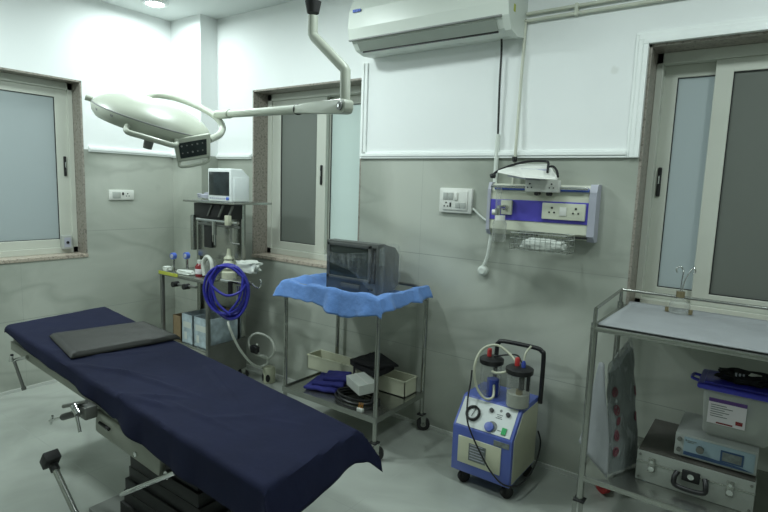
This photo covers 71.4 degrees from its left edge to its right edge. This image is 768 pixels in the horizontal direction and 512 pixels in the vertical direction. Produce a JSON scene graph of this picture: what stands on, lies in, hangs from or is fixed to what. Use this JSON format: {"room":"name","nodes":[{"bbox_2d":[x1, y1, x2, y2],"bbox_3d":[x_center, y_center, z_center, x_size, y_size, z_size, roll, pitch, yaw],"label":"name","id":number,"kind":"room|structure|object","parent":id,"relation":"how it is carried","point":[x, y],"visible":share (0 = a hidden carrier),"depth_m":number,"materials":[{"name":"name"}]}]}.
{"room":"operating room","nodes":[
{"label":"operating room","id":0,"kind":"room"},
{"bbox_2d":[0,0,174,392],"bbox_3d":[-3.127,-0.352,2.758,0.300,2.700,4.617,7,9,35],"label":"wall","id":1,"kind":"structure","parent":0,"point":[106,47],"depth_m":3.91,"materials":[{"name":"paint"}]},
{"bbox_2d":[0,379,57,395],"bbox_3d":[-3.005,0.985,2.900,0.008,0.022,4.165,7,9,35],"label":"baseboard","id":2,"kind":"structure","parent":1,"relation":"attached to","point":[54,380],"depth_m":3.68,"materials":[{"name":"grey"}]},
{"bbox_2d":[0,67,88,263],"bbox_3d":[-2.646,-0.570,3.377,0.296,1.245,1.326,7,9,35],"label":"window","id":3,"kind":"structure","parent":1,"relation":"in","point":[43,197],"depth_m":3.71,"materials":[{"name":"white metal"}]},
{"bbox_2d":[60,235,72,249],"bbox_3d":[-2.303,-0.100,3.874,0.050,0.100,0.070,7,9,35],"label":"sensor","id":4,"kind":"object","parent":3,"relation":"attached to","point":[66,242],"visible":1,"depth_m":3.85,"materials":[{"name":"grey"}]},
{"bbox_2d":[108,190,133,199],"bbox_3d":[-1.989,-0.463,4.049,0.018,0.075,0.192,7,9,35],"label":"wall socket","id":5,"kind":"object","parent":1,"relation":"attached to","point":[113,194],"visible":1,"depth_m":4.04,"materials":[{"name":"white plastic"}]},
{"bbox_2d":[88,146,172,156],"bbox_3d":[-1.915,-0.796,4.090,0.022,0.040,0.669,7,9,35],"label":"trim","id":6,"kind":"structure","parent":1,"relation":"attached to","point":[90,148],"depth_m":4.05,"materials":[{"name":"white paint"}]},
{"bbox_2d":[170,14,217,313],"bbox_3d":[-1.537,-0.504,4.355,0.386,2.700,0.152,7,9,35],"label":"wall pillar","id":7,"kind":"structure","parent":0,"point":[193,38],"depth_m":4.20,"materials":[{"name":"paint"}]},
{"bbox_2d":[99,0,293,21],"bbox_3d":[-0.603,-1.448,0.984,6.213,0.100,4.917,7,9,35],"label":"ceiling","id":8,"kind":"structure","parent":0,"point":[176,9],"depth_m":3.86,"materials":[{"name":"paint"}]},
{"bbox_2d":[141,0,168,7],"bbox_3d":[-1.600,-1.773,3.732,0.176,0.030,0.176,7,9,35],"label":"recessed light","id":9,"kind":"object","parent":8,"relation":"in","point":[152,3],"visible":1,"depth_m":3.73,"materials":[{"name":"white paint"}]},
{"bbox_2d":[85,0,352,167],"bbox_3d":[-0.709,-0.976,2.314,1.538,1.185,0.591,7,9,35],"label":"light","id":10,"kind":"object","parent":8,"relation":"hanging from","point":[145,117],"visible":1,"depth_m":2.42,"materials":[{"name":"white metal"}]},
{"bbox_2d":[0,367,671,511],"bbox_3d":[-0.698,1.327,1.343,6.213,0.100,4.917,7,9,35],"label":"floor","id":11,"kind":"structure","parent":0,"point":[418,475],"depth_m":2.69,"materials":[{"name":"tile"}]},
{"bbox_2d":[9,339,231,511],"bbox_3d":[-1.023,0.773,2.335,1.804,0.721,0.683,7,9,35],"label":"table","id":12,"kind":"object","parent":11,"relation":"on","point":[151,485],"visible":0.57,"depth_m":2.15,"materials":[{"name":"silver metal"}]},
{"bbox_2d":[4,307,382,511],"bbox_3d":[-0.940,0.594,2.371,1.887,0.396,0.644,7,9,35],"label":"sheet","id":13,"kind":"object","parent":12,"relation":"on","point":[248,445],"visible":0.84,"depth_m":2.06,"materials":[{"name":"blue fabric"}]},
{"bbox_2d":[49,321,179,358],"bbox_3d":[-1.312,0.392,2.625,0.293,0.059,0.507,9,10,43],"label":"cushion","id":14,"kind":"object","parent":13,"relation":"on","point":[97,340],"visible":1,"depth_m":2.56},
{"bbox_2d":[158,199,271,375],"bbox_3d":[-1.243,0.264,3.851,0.822,1.326,0.419,7,9,35],"label":"trolley","id":15,"kind":"object","parent":11,"relation":"on","point":[216,227],"visible":0.56,"depth_m":3.78,"materials":[{"name":"metal"}]},
{"bbox_2d":[162,266,171,271],"bbox_3d":[-1.602,0.093,3.948,0.078,0.038,0.052,7,9,35],"label":"ball","id":16,"kind":"object","parent":15,"relation":"on","point":[165,268],"visible":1,"depth_m":3.93,"materials":[{"name":"white"}]},
{"bbox_2d":[173,310,194,339],"bbox_3d":[-1.471,0.518,4.051,0.100,0.175,0.220,7,9,35],"label":"carton","id":17,"kind":"object","parent":15,"relation":"on","point":[177,318],"visible":0.36,"depth_m":3.96,"materials":[{"name":"brown cardboard"}]},
{"bbox_2d":[176,269,194,274],"bbox_3d":[-1.423,0.117,3.832,0.181,0.034,0.066,7,9,35],"label":"gauze wad","id":18,"kind":"object","parent":15,"relation":"on","point":[179,271],"visible":1,"depth_m":3.80,"materials":[{"name":"white fabric"}]},
{"bbox_2d":[174,339,205,352],"bbox_3d":[-1.341,0.628,3.980,0.545,0.015,0.320,7,9,35],"label":"shelf","id":19,"kind":"object","parent":15,"relation":"attached to","point":[197,349],"depth_m":3.80,"materials":[{"name":"silver metal"}]},
{"bbox_2d":[195,260,202,276],"bbox_3d":[-1.303,0.085,3.777,0.066,0.115,0.066,7,9,35],"label":"medicine bottle","id":20,"kind":"object","parent":15,"relation":"on","point":[198,272],"visible":0.68,"depth_m":3.75,"materials":[{"name":"red"}]},
{"bbox_2d":[162,267,240,282],"bbox_3d":[-1.330,0.133,3.911,0.580,0.015,0.335,7,9,35],"label":"shelf","id":21,"kind":"object","parent":15,"relation":"attached to","point":[173,273],"depth_m":3.81,"materials":[{"name":"silver metal"}]},
{"bbox_2d":[182,305,221,344],"bbox_3d":[-1.335,0.506,3.953,0.130,0.233,0.276,7,9,35],"label":"carton","id":22,"kind":"object","parent":15,"relation":"on","point":[187,317],"visible":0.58,"depth_m":3.85,"materials":[{"name":"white cardboard"}]},
{"bbox_2d":[183,321,190,338],"bbox_3d":[-1.417,0.537,3.845,0.090,0.129,0.002,7,9,35],"label":"print","id":23,"kind":"object","parent":22,"relation":"attached to","point":[186,324],"depth_m":3.85},
{"bbox_2d":[197,192,207,198],"bbox_3d":[-1.228,-0.458,3.750,0.228,0.121,0.093,6,8,28],"label":"lead","id":24,"kind":"object","parent":15,"relation":"on","point":[205,195],"visible":0.41,"depth_m":3.73,"materials":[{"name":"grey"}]},
{"bbox_2d":[201,255,216,275],"bbox_3d":[-1.200,0.071,3.694,0.126,0.164,0.080,7,9,35],"label":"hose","id":25,"kind":"object","parent":15,"relation":"on","point":[206,257],"visible":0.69,"depth_m":3.67,"materials":[{"name":"grey plastic"}]},
{"bbox_2d":[194,308,237,349],"bbox_3d":[-1.201,0.522,3.863,0.165,0.233,0.286,7,9,35],"label":"carton","id":26,"kind":"object","parent":15,"relation":"on","point":[220,333],"visible":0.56,"depth_m":3.78,"materials":[{"name":"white cardboard"}]},
{"bbox_2d":[195,324,205,342],"bbox_3d":[-1.285,0.554,3.751,0.125,0.129,0.002,7,9,35],"label":"print","id":27,"kind":"object","parent":26,"relation":"attached to","point":[200,329],"depth_m":3.75},
{"bbox_2d":[183,199,271,204],"bbox_3d":[-1.094,-0.376,3.719,0.560,0.014,0.320,7,9,35],"label":"shelf","id":28,"kind":"object","parent":15,"relation":"attached to","point":[200,201],"depth_m":3.62,"materials":[{"name":"silver metal"}]},
{"bbox_2d":[208,168,248,201],"bbox_3d":[-1.048,-0.477,3.596,0.253,0.217,0.167,7,9,35],"label":"patient monitor","id":29,"kind":"object","parent":15,"relation":"on","point":[224,185],"visible":1,"depth_m":3.53,"materials":[{"name":"white plastic"}]},
{"bbox_2d":[219,249,261,302],"bbox_3d":[-0.982,0.128,3.553,0.424,0.330,0.130,9,10,43],"label":"cluster","id":30,"kind":"object","parent":15,"relation":"attached to","point":[229,276],"visible":0.82,"depth_m":3.60,"materials":[{"name":"beige plastic"}]},
{"bbox_2d":[202,263,249,319],"bbox_3d":[-1.033,0.236,3.491,0.305,0.377,0.093,2,7,0],"label":"coil","id":31,"kind":"object","parent":30,"relation":"hanging from","point":[209,296],"visible":1,"depth_m":3.48,"materials":[{"name":"blue rubber"}]},
{"bbox_2d":[235,260,262,273],"bbox_3d":[-0.910,0.070,3.568,0.259,0.091,0.070,7,9,35],"label":"pack","id":32,"kind":"object","parent":15,"relation":"on","point":[247,266],"visible":0.89,"depth_m":3.53},
{"bbox_2d":[227,321,275,383],"bbox_3d":[-0.902,0.677,3.727,0.237,0.562,0.479,2,7,3],"label":"hose","id":33,"kind":"object","parent":11,"relation":"on","point":[268,375],"visible":1,"depth_m":3.89,"materials":[{"name":"beige plastic"}]},
{"bbox_2d":[282,281,429,458],"bbox_3d":[-0.167,0.603,3.215,0.774,0.891,0.553,7,9,35],"label":"trolley","id":34,"kind":"object","parent":11,"relation":"on","point":[390,404],"depth_m":3.12,"materials":[{"name":"silver metal"}]},
{"bbox_2d":[303,370,351,392],"bbox_3d":[-0.328,0.763,3.273,0.250,0.074,0.231,4,8,18],"label":"folded cloth","id":35,"kind":"object","parent":34,"relation":"on","point":[330,381],"visible":0.84,"depth_m":3.21,"materials":[{"name":"blue fabric"}]},
{"bbox_2d":[273,273,432,318],"bbox_3d":[-0.186,0.222,3.123,0.809,0.149,0.540,7,9,35],"label":"drape","id":36,"kind":"object","parent":34,"relation":"on","point":[341,303],"visible":0.8,"depth_m":2.91,"materials":[{"name":"blue fabric"}]},
{"bbox_2d":[326,238,398,295],"bbox_3d":[-0.101,0.056,3.174,0.410,0.303,0.325,7,9,35],"label":"television","id":37,"kind":"object","parent":36,"relation":"on","point":[352,266],"visible":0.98,"depth_m":3.06,"materials":[{"name":"plastic"}]},
{"bbox_2d":[371,248,375,283],"bbox_3d":[-0.056,0.057,2.970,0.024,0.200,0.004,7,9,35],"label":"speaker grille","id":38,"kind":"object","parent":37,"relation":"attached to","point":[373,250],"depth_m":2.97,"materials":[{"name":"black plastic"}]},
{"bbox_2d":[282,371,423,423],"bbox_3d":[-0.188,0.819,3.232,0.709,0.033,0.489,7,9,35],"label":"shelf","id":39,"kind":"object","parent":34,"relation":"attached to","point":[390,404],"depth_m":3.10,"materials":[{"name":"silver metal"}]},
{"bbox_2d":[346,372,373,395],"bbox_3d":[-0.131,0.745,3.124,0.120,0.066,0.192,-2,8,-26],"label":"carton","id":40,"kind":"object","parent":34,"relation":"on","point":[361,383],"visible":0.82,"depth_m":3.08,"materials":[{"name":"white cardboard"}]},
{"bbox_2d":[307,349,417,397],"bbox_3d":[-0.159,0.739,3.406,0.793,0.100,0.136,7,9,35],"label":"tray","id":41,"kind":"object","parent":34,"relation":"on","point":[395,382],"visible":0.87,"depth_m":3.34,"materials":[{"name":"beige plastic"}]},
{"bbox_2d":[350,352,398,377],"bbox_3d":[-0.070,0.702,3.275,0.198,0.168,0.308,-3,9,-34],"label":"bag","id":42,"kind":"object","parent":41,"relation":"on","point":[364,363],"visible":0.84,"depth_m":3.24,"materials":[{"name":"black fabric"}]},
{"bbox_2d":[451,339,545,498],"bbox_3d":[0.577,0.781,2.669,0.359,0.728,0.360,7,9,35],"label":"machine","id":43,"kind":"object","parent":11,"relation":"on","point":[495,426],"visible":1,"depth_m":2.60,"materials":[{"name":"blue metal"}]},
{"bbox_2d":[480,348,503,396],"bbox_3d":[0.544,0.586,2.715,0.123,0.234,0.123,7,9,35],"label":"jar","id":44,"kind":"object","parent":43,"relation":"on","point":[489,359],"depth_m":2.68,"materials":[{"name":"plastic"}]},
{"bbox_2d":[501,428,506,435],"bbox_3d":[0.565,0.828,2.518,0.022,0.028,0.025,7,9,35],"label":"switch","id":45,"kind":"object","parent":43,"relation":"attached to","point":[503,430],"depth_m":2.52,"materials":[{"name":"green plastic"}]},
{"bbox_2d":[505,357,533,408],"bbox_3d":[0.649,0.606,2.572,0.132,0.237,0.132,7,9,35],"label":"jar","id":46,"kind":"object","parent":43,"relation":"on","point":[517,398],"depth_m":2.54,"materials":[{"name":"plastic"}]},
{"bbox_2d":[571,288,767,511],"bbox_3d":[1.408,0.741,2.028,1.258,1.029,0.622,7,9,35],"label":"trolley","id":47,"kind":"object","parent":11,"relation":"on","point":[624,482],"visible":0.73,"depth_m":2.08,"materials":[{"name":"silver metal"}]},
{"bbox_2d":[579,362,608,477],"bbox_3d":[0.858,0.647,2.160,0.028,0.456,0.148,-1,8,-21],"label":"paper","id":48,"kind":"object","parent":47,"relation":"hanging from","point":[598,441],"visible":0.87,"depth_m":2.15,"materials":[{"name":"white paper"}]},
{"bbox_2d":[607,342,637,476],"bbox_3d":[0.988,0.614,2.201,0.269,0.520,0.104,-5,10,-44],"label":"bag","id":49,"kind":"object","parent":47,"relation":"on","point":[621,385],"visible":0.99,"depth_m":2.17,"materials":[{"name":"grey plastic"}]},
{"bbox_2d":[582,436,767,511],"bbox_3d":[1.410,0.928,2.033,1.152,0.022,0.537,7,9,35],"label":"shelf","id":50,"kind":"object","parent":47,"relation":"attached to","point":[624,482],"depth_m":2.05,"materials":[{"name":"silver metal"}]},
{"bbox_2d":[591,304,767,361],"bbox_3d":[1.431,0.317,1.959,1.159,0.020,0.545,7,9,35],"label":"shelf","id":51,"kind":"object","parent":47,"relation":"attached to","point":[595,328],"depth_m":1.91,"materials":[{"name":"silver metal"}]},
{"bbox_2d":[598,301,767,353],"bbox_3d":[1.430,0.297,1.953,1.117,0.021,0.514,7,9,35],"label":"table top","id":52,"kind":"object","parent":47,"relation":"on","point":[744,333],"visible":1,"depth_m":2.09,"materials":[{"name":"white metal"}]},
{"bbox_2d":[665,266,695,314],"bbox_3d":[1.278,0.144,2.292,0.086,0.203,0.094,-1,8,-19],"label":"holder","id":53,"kind":"object","parent":52,"relation":"on","point":[681,294],"visible":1,"depth_m":2.28,"materials":[{"name":"silver metal"}]},
{"bbox_2d":[635,419,757,511],"bbox_3d":[1.260,0.832,2.149,0.392,0.128,0.401,7,9,35],"label":"case","id":54,"kind":"object","parent":47,"relation":"on","point":[657,463],"visible":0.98,"depth_m":2.02,"materials":[{"name":"silver metal"}]},
{"bbox_2d":[674,411,759,475],"bbox_3d":[1.301,0.728,2.086,0.263,0.094,0.276,7,9,35],"label":"electronics","id":55,"kind":"object","parent":54,"relation":"on","point":[691,441],"visible":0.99,"depth_m":2.00,"materials":[{"name":"grey metal"}]},
{"bbox_2d":[683,451,752,473],"bbox_3d":[1.236,0.764,1.983,0.221,0.014,0.002,7,9,35],"label":"print","id":56,"kind":"object","parent":55,"relation":"attached to","point":[710,458],"depth_m":1.98,"materials":[{"name":"blue"}]},
{"bbox_2d":[691,369,767,447],"bbox_3d":[1.351,0.581,2.038,0.334,0.212,0.216,7,9,35],"label":"plastic tub","id":57,"kind":"object","parent":55,"relation":"on","point":[734,421],"visible":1,"depth_m":1.99,"materials":[{"name":"grey plastic"}]},
{"bbox_2d":[710,404,731,418],"bbox_3d":[1.259,0.581,1.993,0.070,0.045,0.004,7,9,35],"label":"print","id":58,"kind":"object","parent":57,"relation":"attached to","point":[717,411],"depth_m":1.99},
{"bbox_2d":[714,367,767,388],"bbox_3d":[1.373,0.458,2.015,0.216,0.055,0.129,7,9,35],"label":"bundle","id":59,"kind":"object","parent":57,"relation":"on","point":[739,376],"visible":0.98,"depth_m":1.99,"materials":[{"name":"black plastic"}]},
{"bbox_2d":[217,0,767,473],"bbox_3d":[0.708,-0.254,3.020,6.213,2.700,0.300,7,9,35],"label":"wall","id":60,"kind":"structure","parent":0,"point":[578,72],"depth_m":2.95,"materials":[{"name":"paint"}]},
{"bbox_2d":[216,154,251,158],"bbox_3d":[-1.168,-0.771,4.138,0.407,0.040,0.022,7,9,35],"label":"trim","id":61,"kind":"structure","parent":60,"relation":"attached to","point":[218,156],"depth_m":4.12,"materials":[{"name":"white paint"}]},
{"bbox_2d":[252,78,361,268],"bbox_3d":[-0.488,-0.568,3.852,1.055,1.247,0.296,7,9,35],"label":"window","id":62,"kind":"structure","parent":60,"relation":"in","point":[308,166],"depth_m":3.93,"materials":[{"name":"white metal"}]},
{"bbox_2d":[359,63,368,158],"bbox_3d":[-0.125,-0.910,3.362,0.040,0.585,0.020,7,9,35],"label":"trim","id":63,"kind":"structure","parent":60,"relation":"attached to","point":[365,66],"depth_m":3.35,"materials":[{"name":"white paint"}]},
{"bbox_2d":[348,0,527,57],"bbox_3d":[0.260,-1.301,2.903,0.994,0.330,0.239,7,9,35],"label":"air conditioner","id":64,"kind":"object","parent":60,"relation":"attached to","point":[376,28],"visible":1,"depth_m":2.83,"materials":[{"name":"white plastic"}]},
{"bbox_2d":[493,39,502,182],"bbox_3d":[0.601,-0.674,2.833,0.024,0.933,0.053,7,9,35],"label":"power cable","id":65,"kind":"object","parent":64,"relation":"hanging from","point":[497,138],"visible":0.8,"depth_m":2.84,"materials":[{"name":"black plastic"}]},
{"bbox_2d":[439,188,473,213],"bbox_3d":[0.405,-0.314,3.027,0.208,0.140,0.036,7,9,35],"label":"switchboard","id":66,"kind":"object","parent":60,"relation":"attached to","point":[452,200],"visible":1,"depth_m":3.01,"materials":[{"name":"white plastic"}]},
{"bbox_2d":[246,364,672,511],"bbox_3d":[0.727,1.106,2.956,5.227,0.022,0.010,7,9,35],"label":"baseboard","id":67,"kind":"structure","parent":60,"relation":"attached to","point":[555,469],"depth_m":3.21,"materials":[{"name":"grey tile"}]},
{"bbox_2d":[360,149,626,158],"bbox_3d":[0.490,-0.560,2.947,1.583,0.040,0.022,7,9,35],"label":"trim","id":68,"kind":"structure","parent":60,"relation":"attached to","point":[583,153],"depth_m":2.83,"materials":[{"name":"white paint"}]},
{"bbox_2d":[512,19,526,183],"bbox_3d":[0.695,-0.787,2.752,0.041,0.824,0.029,-3,9,-35],"label":"gas pipe","id":69,"kind":"object","parent":60,"relation":"attached to","point":[514,159],"visible":0.8,"depth_m":2.75,"materials":[{"name":"white metal"}]},
{"bbox_2d":[486,180,601,242],"bbox_3d":[0.785,-0.237,2.706,0.560,0.293,0.117,7,9,35],"label":"panel","id":70,"kind":"object","parent":60,"relation":"attached to","point":[549,206],"visible":0.98,"depth_m":2.66,"materials":[{"name":"white metal"}]},
{"bbox_2d":[472,208,485,220],"bbox_3d":[0.542,-0.224,2.942,0.129,0.080,0.013,8,9,37],"label":"cable","id":71,"kind":"object","parent":70,"relation":"attached to","point":[474,209],"visible":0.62,"depth_m":2.95,"materials":[{"name":"white plastic"}]},
{"bbox_2d":[478,233,492,275],"bbox_3d":[0.561,-0.028,2.939,0.084,0.281,0.040,7,9,35],"label":"hanging cable","id":72,"kind":"object","parent":70,"relation":"hanging from","point":[483,269],"visible":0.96,"depth_m":2.94,"materials":[{"name":"white plastic"}]},
{"bbox_2d":[492,186,506,241],"bbox_3d":[0.591,-0.216,2.731,0.076,0.280,0.077,1,7,-5],"label":"meter","id":73,"kind":"object","parent":70,"relation":"attached to","point":[496,212],"visible":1,"depth_m":2.72,"materials":[{"name":"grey plastic"}]},
{"bbox_2d":[492,215,506,241],"bbox_3d":[0.591,-0.142,2.738,0.072,0.132,0.072,7,9,35],"label":"bottle","id":74,"kind":"object","parent":73,"relation":"on","point":[497,217],"depth_m":2.71,"materials":[{"name":"clear plastic"}]},
{"bbox_2d":[501,200,512,214],"bbox_3d":[0.632,-0.253,2.775,0.060,0.075,0.047,7,9,35],"label":"outlet","id":75,"kind":"object","parent":70,"relation":"attached to","point":[508,204],"depth_m":2.77,"materials":[{"name":"white plastic"}]},
{"bbox_2d":[490,160,558,179],"bbox_3d":[0.710,-0.426,2.634,0.345,0.101,0.164,7,9,35],"label":"bag","id":76,"kind":"object","parent":70,"relation":"on","point":[519,170],"visible":1,"depth_m":2.62,"materials":[{"name":"white plastic"}]},
{"bbox_2d":[509,230,574,254],"bbox_3d":[0.772,-0.069,2.614,0.286,0.088,0.121,7,9,35],"label":"wire basket","id":77,"kind":"object","parent":70,"relation":"hanging from","point":[515,232],"visible":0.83,"depth_m":2.59,"materials":[{"name":"silver metal"}]},
{"bbox_2d":[520,237,566,251],"bbox_3d":[0.778,-0.056,2.608,0.227,0.061,0.075,7,9,35],"label":"pack","id":78,"kind":"object","parent":77,"relation":"in","point":[537,241],"visible":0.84,"depth_m":2.58},
{"bbox_2d":[525,180,560,192],"bbox_3d":[0.786,-0.346,2.647,0.168,0.060,0.042,7,9,35],"label":"socket","id":79,"kind":"object","parent":70,"relation":"attached to","point":[531,186],"depth_m":2.63,"materials":[{"name":"plastic"}]},
{"bbox_2d":[541,203,585,220],"bbox_3d":[0.879,-0.217,2.617,0.211,0.081,0.017,7,9,35],"label":"socket","id":80,"kind":"object","parent":70,"relation":"attached to","point":[549,211],"depth_m":2.61,"materials":[{"name":"white plastic"}]},
{"bbox_2d":[526,0,670,22],"bbox_3d":[1.818,-1.067,1.920,2.710,0.058,0.027,7,9,35],"label":"conduit","id":81,"kind":"object","parent":60,"relation":"attached to","point":[576,13],"visible":1,"depth_m":2.54,"materials":[{"name":"white plastic"}]},
{"bbox_2d":[626,31,767,319],"bbox_3d":[1.738,-0.284,2.254,1.195,1.247,0.296,7,9,35],"label":"window","id":82,"kind":"structure","parent":60,"relation":"in","point":[701,200],"depth_m":2.45,"materials":[{"name":"white metal"}]},
{"bbox_2d":[626,16,767,157],"bbox_3d":[1.660,-0.668,2.078,1.297,0.558,0.026,7,9,35],"label":"trim","id":83,"kind":"structure","parent":60,"relation":"attached to","point":[758,24],"depth_m":2.39,"materials":[{"name":"white paint"}]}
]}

